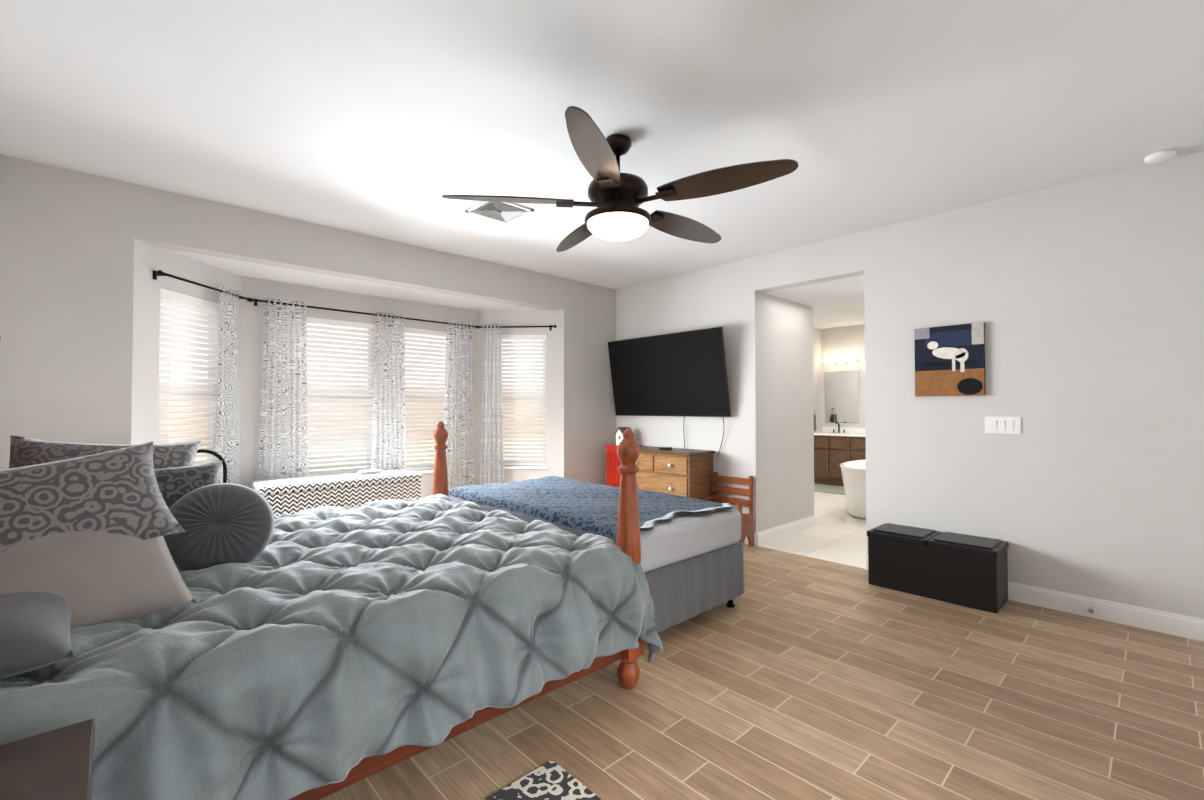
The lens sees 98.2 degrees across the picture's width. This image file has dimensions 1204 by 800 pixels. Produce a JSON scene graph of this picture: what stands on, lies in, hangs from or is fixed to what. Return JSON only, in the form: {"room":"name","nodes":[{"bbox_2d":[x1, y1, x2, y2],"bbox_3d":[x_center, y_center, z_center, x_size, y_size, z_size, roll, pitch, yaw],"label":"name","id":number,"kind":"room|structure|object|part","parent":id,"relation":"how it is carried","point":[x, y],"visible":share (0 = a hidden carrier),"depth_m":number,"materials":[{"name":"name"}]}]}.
{"room":"bedroom","nodes":[
{"label":"bedroom","id":0,"kind":"room"},
{"bbox_2d":[131,238,241,455],"bbox_3d":[-3.076,0.137,3.826,0.150,2.440,0.976,0,-1,1],"label":"wall","id":1,"kind":"structure","parent":0,"point":[149,258],"depth_m":3.49,"materials":[{"name":"grey paint"}]},
{"bbox_2d":[158,298,218,464],"bbox_3d":[-3.048,-0.018,3.855,0.155,1.490,0.670,0,-1,1],"label":"window","id":2,"kind":"structure","parent":1,"relation":"in","point":[209,446],"depth_m":4.10,"materials":[{"name":"white glass"}]},
{"bbox_2d":[158,288,218,464],"bbox_3d":[-3.037,-0.034,3.855,0.057,1.454,0.622,0,-1,1],"label":"blind","id":3,"kind":"object","parent":2,"relation":"attached to","point":[173,296],"visible":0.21,"depth_m":3.83,"materials":[{"name":"white plastic"}]},
{"bbox_2d":[153,270,251,301],"bbox_3d":[-2.945,-0.832,3.870,0.113,0.060,0.900,0,-1,1],"label":"curtain rod","id":4,"kind":"object","parent":1,"relation":"attached to","point":[158,273],"visible":0.75,"depth_m":3.65,"materials":[{"name":"brown metal"}]},
{"bbox_2d":[215,287,238,483],"bbox_3d":[-2.903,0.198,4.049,0.058,2.125,0.253,0,-1,1],"label":"curtain","id":5,"kind":"object","parent":4,"relation":"hanging from","point":[227,433],"visible":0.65,"depth_m":4.04,"materials":[{"name":"white fabric"}]},
{"bbox_2d":[0,155,615,484],"bbox_3d":[-1.643,0.002,4.725,5.130,2.740,0.150,1,-1,-43],"label":"wall","id":6,"kind":"structure","parent":0,"point":[67,236],"depth_m":3.31,"materials":[{"name":"grey paint"}]},
{"bbox_2d":[163,248,541,310],"bbox_3d":[-2.060,-1.239,4.942,3.870,0.450,0.713,1,-1,-43],"label":"ceiling soffit","id":7,"kind":"structure","parent":0,"point":[272,273],"depth_m":4.61,"materials":[{"name":"white paint"}]},
{"bbox_2d":[239,277,476,498],"bbox_3d":[-2.245,0.159,5.116,2.190,2.440,0.150,1,-1,-43],"label":"wall","id":8,"kind":"structure","parent":0,"point":[251,349],"depth_m":4.63,"materials":[{"name":"grey paint"}]},
{"bbox_2d":[247,297,479,328],"bbox_3d":[-2.156,-0.813,5.037,2.154,0.060,0.112,1,-1,-43],"label":"curtain rod","id":9,"kind":"object","parent":8,"relation":"attached to","point":[265,301],"visible":0.67,"depth_m":4.82,"materials":[{"name":"brown metal"}]},
{"bbox_2d":[257,297,308,479],"bbox_3d":[-2.709,0.205,4.447,0.440,2.125,0.059,1,-1,-43],"label":"curtain","id":10,"kind":"object","parent":9,"relation":"hanging from","point":[283,442],"visible":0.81,"depth_m":4.45,"materials":[{"name":"white fabric"}]},
{"bbox_2d":[371,311,405,469],"bbox_3d":[-2.057,0.215,5.060,0.385,2.125,0.058,1,-1,-43],"label":"curtain","id":11,"kind":"object","parent":9,"relation":"hanging from","point":[388,442],"visible":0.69,"depth_m":5.06,"materials":[{"name":"white fabric"}]},
{"bbox_2d":[444,320,474,489],"bbox_3d":[-1.521,0.224,5.563,0.418,2.125,0.058,1,-1,-43],"label":"curtain","id":12,"kind":"object","parent":9,"relation":"hanging from","point":[458,411],"visible":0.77,"depth_m":5.56,"materials":[{"name":"white fabric"}]},
{"bbox_2d":[307,323,445,475],"bbox_3d":[-2.227,0.003,5.099,1.890,1.490,0.155,1,-1,-43],"label":"window","id":13,"kind":"structure","parent":8,"relation":"in","point":[426,471],"depth_m":5.10,"materials":[{"name":"white glass"}]},
{"bbox_2d":[306,316,445,474],"bbox_3d":[-2.219,-0.013,5.091,1.842,1.454,0.057,1,-1,-43],"label":"window blind","id":14,"kind":"object","parent":13,"relation":"attached to","point":[359,326],"visible":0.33,"depth_m":4.97,"materials":[{"name":"white plastic"}]},
{"bbox_2d":[476,310,563,484],"bbox_3d":[-0.905,0.171,5.863,0.976,2.440,0.150,0,-1,3],"label":"wall","id":15,"kind":"structure","parent":0,"point":[555,400],"depth_m":5.78,"materials":[{"name":"grey paint"}]},
{"bbox_2d":[476,325,556,330],"bbox_3d":[-0.941,-0.801,5.749,0.900,0.060,0.113,0,-1,3],"label":"curtain rod","id":16,"kind":"object","parent":15,"relation":"attached to","point":[551,326],"visible":0.79,"depth_m":5.71,"materials":[{"name":"brown metal"}]},
{"bbox_2d":[480,324,503,484],"bbox_3d":[-1.200,0.226,5.705,0.286,2.125,0.058,0,-1,3],"label":"curtain","id":17,"kind":"object","parent":16,"relation":"hanging from","point":[491,463],"visible":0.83,"depth_m":5.71,"materials":[{"name":"white fabric"}]},
{"bbox_2d":[502,340,547,468],"bbox_3d":[-0.933,0.016,5.839,0.670,1.490,0.155,0,-1,3],"label":"window","id":18,"kind":"structure","parent":15,"relation":"in","point":[523,467],"depth_m":5.86,"materials":[{"name":"white plastic"}]},
{"bbox_2d":[502,335,545,465],"bbox_3d":[-0.933,0.000,5.829,0.622,1.454,0.057,0,-1,3],"label":"window blind","id":19,"kind":"object","parent":18,"relation":"attached to","point":[532,361],"visible":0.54,"depth_m":5.82,"materials":[{"name":"white plastic"}]},
{"bbox_2d":[0,0,1203,289],"bbox_3d":[0.088,-1.451,2.794,5.280,0.100,5.370,1,-1,-43],"label":"ceiling","id":20,"kind":"structure","parent":0,"point":[394,120],"depth_m":2.49,"materials":[{"name":"white paint"}]},
{"bbox_2d":[465,201,533,223],"bbox_3d":[-0.746,-1.374,3.799,0.360,0.019,0.360,1,-1,-43],"label":"ceiling vent","id":21,"kind":"object","parent":20,"relation":"in","point":[508,214],"depth_m":3.80,"materials":[{"name":"white metal"}]},
{"bbox_3d":[-0.746,-1.382,3.799,0.260,0.002,0.260,1,-1,-43],"label":"dark ceiling air vent","id":22,"kind":"part","parent":21,"relation":"part of","materials":[{"name":"white metal"}]},
{"bbox_2d":[442,106,797,251],"bbox_3d":[0.147,-1.133,2.858,1.680,0.534,1.753,1,-1,-43],"label":"ceiling fan","id":23,"kind":"object","parent":20,"relation":"hanging from","point":[616,197],"visible":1,"depth_m":2.66,"materials":[{"name":"brown wood"}]},
{"bbox_3d":[0.099,-1.174,2.818,0.627,0.452,0.655,1,-1,-43],"label":"motor","id":24,"kind":"part","parent":23,"relation":"part of","materials":[{"name":"brown metal"}]},
{"bbox_3d":[0.085,-0.907,2.803,0.331,0.082,0.331,1,-1,-43],"label":"lamp shade","id":25,"kind":"part","parent":23,"relation":"part of","materials":[{"name":"white glass"}]},
{"bbox_2d":[1144,149,1176,163],"bbox_3d":[3.175,-1.379,2.966,0.130,0.037,0.130,1,-1,-43],"label":"smoke detector","id":26,"kind":"object","parent":20,"relation":"attached to","point":[1160,156],"visible":1,"depth_m":2.94,"materials":[{"name":"white plastic"}]},
{"bbox_2d":[320,544,1203,799],"bbox_3d":[-0.206,1.372,2.950,5.130,0.060,6.070,1,-1,-43],"label":"floor","id":27,"kind":"structure","parent":0,"point":[790,676],"depth_m":2.22,"materials":[{"name":"brown wood"}]},
{"bbox_2d":[0,719,94,799],"bbox_3d":[-0.985,0.912,0.671,0.506,0.783,0.676,1,-1,-43],"label":"nightstand","id":28,"kind":"object","parent":27,"relation":"on","point":[56,764],"visible":1,"depth_m":0.93,"materials":[{"name":"brown wood"}]},
{"bbox_2d":[197,449,226,482],"bbox_3d":[-2.591,0.833,3.361,0.282,1.030,0.325,1,-1,-43],"label":"rack","id":29,"kind":"object","parent":27,"relation":"on","point":[218,456],"visible":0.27,"depth_m":3.44,"materials":[{"name":"black metal"}]},
{"bbox_2d":[0,336,662,799],"bbox_3d":[-1.307,0.473,2.419,2.398,1.720,2.274,1,-1,-43],"label":"bed","id":30,"kind":"object","parent":27,"relation":"on","point":[176,622],"visible":1,"depth_m":1.63,"materials":[{"name":"grey fabric"}]},
{"bbox_2d":[154,460,222,507],"bbox_3d":[-1.860,0.488,2.134,0.523,0.433,0.301,1,-1,-43],"label":"pillow","id":31,"kind":"object","parent":30,"relation":"on","point":[184,486],"depth_m":2.19,"materials":[{"name":"grey fabric"}]},
{"bbox_2d":[163,483,274,570],"bbox_3d":[-1.590,0.529,2.167,0.385,0.344,0.244,1,-1,-43],"label":"round pillow","id":32,"kind":"object","parent":30,"relation":"on","point":[223,523],"depth_m":2.13,"materials":[{"name":"grey fabric"}]},
{"bbox_2d":[0,494,662,799],"bbox_3d":[-1.251,0.923,2.462,2.249,0.566,2.276,1,-1,-43],"label":"comforter","id":33,"kind":"object","parent":30,"relation":"on","point":[312,662],"depth_m":1.62,"materials":[{"name":"fabric"}]},
{"bbox_2d":[248,469,421,515],"bbox_3d":[-2.254,0.993,4.494,1.271,0.751,0.431,1,-1,-43],"label":"window bench","id":34,"kind":"object","parent":27,"relation":"on","point":[290,496],"visible":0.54,"depth_m":4.33,"materials":[{"name":"fabric"}]},
{"bbox_2d":[248,469,421,494],"bbox_3d":[-2.254,0.693,4.499,1.271,0.070,0.431,1,-1,-43],"label":"cushion","id":35,"kind":"object","parent":34,"relation":"on","point":[305,485],"depth_m":4.34,"materials":[{"name":"fabric"}]},
{"bbox_2d":[483,760,601,799],"bbox_3d":[-0.306,1.311,1.369,0.920,0.008,0.620,1,-1,-43],"label":"rug","id":36,"kind":"object","parent":27,"relation":"on","point":[551,780],"visible":1,"depth_m":1.76,"materials":[{"name":"fabric"}]},
{"bbox_2d":[448,476,744,632],"bbox_3d":[-0.153,1.021,3.843,1.179,0.673,2.150,1,-1,-43],"label":"bed","id":37,"kind":"object","parent":27,"relation":"on","point":[692,557],"visible":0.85,"depth_m":3.20,"materials":[{"name":"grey fabric"}]},
{"bbox_2d":[448,476,732,543],"bbox_3d":[-0.153,0.756,3.847,1.179,0.143,2.150,1,-1,-43],"label":"blanket","id":38,"kind":"object","parent":37,"relation":"on","point":[576,507],"depth_m":3.37,"materials":[{"name":"blue fabric"}]},
{"bbox_3d":[-0.129,0.834,3.820,1.010,0.225,2.030,1,-1,-43],"label":"mattress","id":39,"kind":"part","parent":37,"relation":"part of","materials":[{"name":"white fabric"}]},
{"bbox_3d":[-0.129,1.257,3.813,0.940,0.200,1.960,1,-1,-43],"label":"frame","id":40,"kind":"part","parent":37,"relation":"part of","materials":[{"name":"black metal"}]},
{"bbox_2d":[605,427,642,486],"bbox_3d":[0.250,0.851,5.958,0.302,1.084,0.304,1,-1,-43],"label":"base cabinet","id":41,"kind":"object","parent":27,"relation":"on","point":[613,465],"visible":0.12,"depth_m":5.89,"materials":[{"name":"paint"}]},
{"bbox_2d":[635,446,714,501],"bbox_3d":[0.661,0.938,5.443,0.439,0.892,0.934,1,-1,-43],"label":"dresser","id":42,"kind":"object","parent":27,"relation":"on","point":[680,472],"visible":0.35,"depth_m":5.19,"materials":[{"name":"brown wood"}]},
{"bbox_2d":[701,472,753,545],"bbox_3d":[1.198,1.047,5.000,0.235,0.660,0.450,1,-1,-43],"label":"bench","id":43,"kind":"object","parent":27,"relation":"on","point":[747,524],"visible":0.65,"depth_m":4.95,"materials":[{"name":"brown wood"}]},
{"bbox_2d":[867,523,1008,612],"bbox_3d":[2.354,1.152,3.689,0.370,0.405,0.780,1,-1,-43],"label":"storage box","id":44,"kind":"object","parent":27,"relation":"on","point":[970,571],"visible":1,"depth_m":3.53,"materials":[{"name":"black leather"}]},
{"bbox_3d":[2.354,0.977,3.692,0.370,0.055,0.780,1,-1,-43],"label":"lid","id":45,"kind":"part","parent":44,"relation":"part of","materials":[{"name":"black leather"}]},
{"bbox_2d":[763,293,813,529],"bbox_3d":[1.905,0.015,5.474,1.070,2.740,0.150,1,-1,-43],"label":"wall","id":46,"kind":"structure","parent":0,"point":[788,412],"depth_m":5.38,"materials":[{"name":"grey paint"}]},
{"bbox_2d":[756,515,815,545],"bbox_3d":[1.907,1.323,5.340,1.220,0.120,0.016,1,-1,-43],"label":"baseboard","id":47,"kind":"structure","parent":46,"relation":"attached to","point":[775,533],"depth_m":5.27,"materials":[{"name":"white wood"}]},
{"bbox_2d":[759,484,866,568],"bbox_3d":[3.401,1.433,6.559,5.070,0.060,3.700,1,-1,-43],"label":"floor","id":48,"kind":"structure","parent":0,"point":[836,533],"depth_m":5.24,"materials":[{"name":"beige tile"}]},
{"bbox_2d":[814,484,844,494],"bbox_3d":[3.727,1.424,8.236,0.700,0.014,1.000,1,-1,-43],"label":"bath mat","id":49,"kind":"object","parent":48,"relation":"on","point":[829,489],"visible":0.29,"depth_m":8.26,"materials":[{"name":"fabric"}]},
{"bbox_2d":[814,434,865,486],"bbox_3d":[4.261,1.019,8.703,0.581,0.840,1.440,1,-1,-43],"label":"bathroom vanity","id":50,"kind":"object","parent":48,"relation":"on","point":[835,448],"depth_m":8.71,"materials":[{"name":"brown wood"}]},
{"bbox_2d":[818,430,865,437],"bbox_3d":[4.262,0.582,8.704,0.590,0.035,1.450,1,-1,-43],"label":"countertop","id":51,"kind":"structure","parent":50,"relation":"on","point":[823,431],"depth_m":9.04,"materials":[{"name":"white stone"}]},
{"bbox_2d":[840,459,865,518],"bbox_3d":[3.568,1.104,6.584,1.754,0.600,0.857,1,-1,-43],"label":"bathtub","id":52,"kind":"object","parent":48,"relation":"on","point":[854,476],"visible":0.29,"depth_m":6.11,"materials":[{"name":"white ceramic"}]},
{"bbox_2d":[764,275,863,306],"bbox_3d":[2.293,-1.202,5.078,1.073,0.320,1.290,1,-1,-43],"label":"ceiling","id":53,"kind":"structure","parent":0,"point":[843,290],"depth_m":5.06,"materials":[{"name":"white paint"}]},
{"bbox_2d":[813,327,821,431],"bbox_3d":[2.522,0.061,8.192,3.850,2.740,0.150,1,-1,-43],"label":"wall","id":54,"kind":"structure","parent":0,"point":[817,369],"depth_m":9.35,"materials":[{"name":"grey paint"}]},
{"bbox_2d":[814,410,815,430],"bbox_3d":[3.675,0.341,9.114,0.148,0.411,0.075,1,-1,-43],"label":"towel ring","id":55,"kind":"object","parent":54,"relation":"attached to","point":[814,421],"visible":0.4,"depth_m":9.11,"materials":[{"name":"metal"}]},
{"bbox_2d":[813,300,864,328],"bbox_3d":[3.791,-1.380,6.973,4.000,0.100,3.700,1,-1,-43],"label":"ceiling","id":56,"kind":"structure","parent":0,"point":[840,315],"depth_m":8.10,"materials":[{"name":"white paint"}]},
{"bbox_2d":[821,324,864,427],"bbox_3d":[5.195,0.062,8.265,0.150,2.740,3.700,1,-1,-43],"label":"wall","id":57,"kind":"structure","parent":0,"point":[844,341],"depth_m":9.16,"materials":[{"name":"grey paint"}]},
{"bbox_2d":[824,354,857,363],"bbox_3d":[4.404,-0.715,8.887,0.169,0.135,1.270,1,-1,-43],"label":"sconce","id":58,"kind":"object","parent":57,"relation":"attached to","point":[850,357],"depth_m":9.10,"materials":[{"name":"glass"}]},
{"bbox_2d":[824,354,858,422],"bbox_3d":[4.408,-0.195,8.875,0.169,1.175,1.300,1,-1,-43],"label":"bathroom mirror","id":59,"kind":"object","parent":57,"relation":"attached to","point":[841,396],"visible":0.54,"depth_m":9.17,"materials":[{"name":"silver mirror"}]},
{"bbox_2d":[822,426,865,433],"bbox_3d":[4.466,0.520,8.904,0.020,0.095,1.440,1,-1,-43],"label":"backsplash","id":60,"kind":"structure","parent":57,"relation":"attached to","point":[833,430],"depth_m":9.08,"materials":[{"name":"white stone"}]},
{"bbox_2d":[616,151,1203,618],"bbox_3d":[2.010,-0.002,4.470,0.150,2.740,5.220,1,-1,-43],"label":"wall","id":61,"kind":"structure","parent":0,"point":[1082,299],"depth_m":3.45,"materials":[{"name":"grey paint"}]},
{"bbox_2d":[608,327,730,457],"bbox_3d":[0.678,-0.052,5.621,0.216,1.282,1.570,1,-1,-43],"label":"wall-mounted tv","id":62,"kind":"object","parent":61,"relation":"attached to","point":[684,374],"visible":1,"depth_m":5.50,"materials":[{"name":"black plastic"}]},
{"bbox_2d":[744,533,755,545],"bbox_3d":[0.807,1.327,5.609,0.016,0.120,1.880,1,-1,-43],"label":"baseboard","id":63,"kind":"structure","parent":61,"relation":"attached to","point":[746,540],"depth_m":4.93,"materials":[{"name":"white wood"}]},
{"bbox_2d":[914,322,985,396],"bbox_3d":[2.520,-0.284,3.794,0.036,0.510,0.430,1,-1,-43],"label":"picture","id":64,"kind":"object","parent":61,"relation":"attached to","point":[949,360],"visible":1,"depth_m":3.77},
{"bbox_2d":[925,329,971,347],"bbox_3d":[2.517,-0.444,3.780,0.004,0.110,0.310,1,-1,-43],"label":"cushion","id":65,"kind":"object","parent":64,"relation":"on","point":[934,338],"depth_m":3.78,"materials":[{"name":"fabric"}]},
{"bbox_2d":[922,360,976,366],"bbox_3d":[2.514,-0.264,3.781,0.004,0.030,0.340,1,-1,-43],"label":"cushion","id":66,"kind":"object","parent":64,"relation":"on","point":[925,363],"depth_m":3.78,"materials":[{"name":"fabric"}]},
{"bbox_2d":[957,378,982,394],"bbox_3d":[2.597,-0.096,3.684,0.003,0.120,0.150,1,-1,-43],"label":"bowl","id":67,"kind":"object","parent":64,"relation":"on","point":[965,386],"depth_m":3.68,"materials":[{"name":"black paint"}]},
{"bbox_2d":[985,417,1020,433],"bbox_3d":[2.740,0.173,3.570,0.012,0.116,0.200,1,-1,-43],"label":"switch plate","id":68,"kind":"object","parent":61,"relation":"attached to","point":[1004,425],"visible":1,"depth_m":3.56,"materials":[{"name":"white plastic"}]},
{"bbox_2d":[866,554,1203,641],"bbox_3d":[2.880,1.290,3.399,0.016,0.120,2.200,1,-1,-43],"label":"baseboard","id":69,"kind":"structure","parent":61,"relation":"attached to","point":[1184,626],"depth_m":3.17,"materials":[{"name":"white wood"}]},
{"label":"outside","id":70,"kind":"structure","parent":0,"visible":0},
{"bbox_2d":[158,304,542,470],"bbox_3d":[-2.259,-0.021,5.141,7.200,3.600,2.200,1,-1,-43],"label":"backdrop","id":71,"kind":"structure","parent":70,"point":[196,459],"depth_m":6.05,"materials":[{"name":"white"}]}
]}

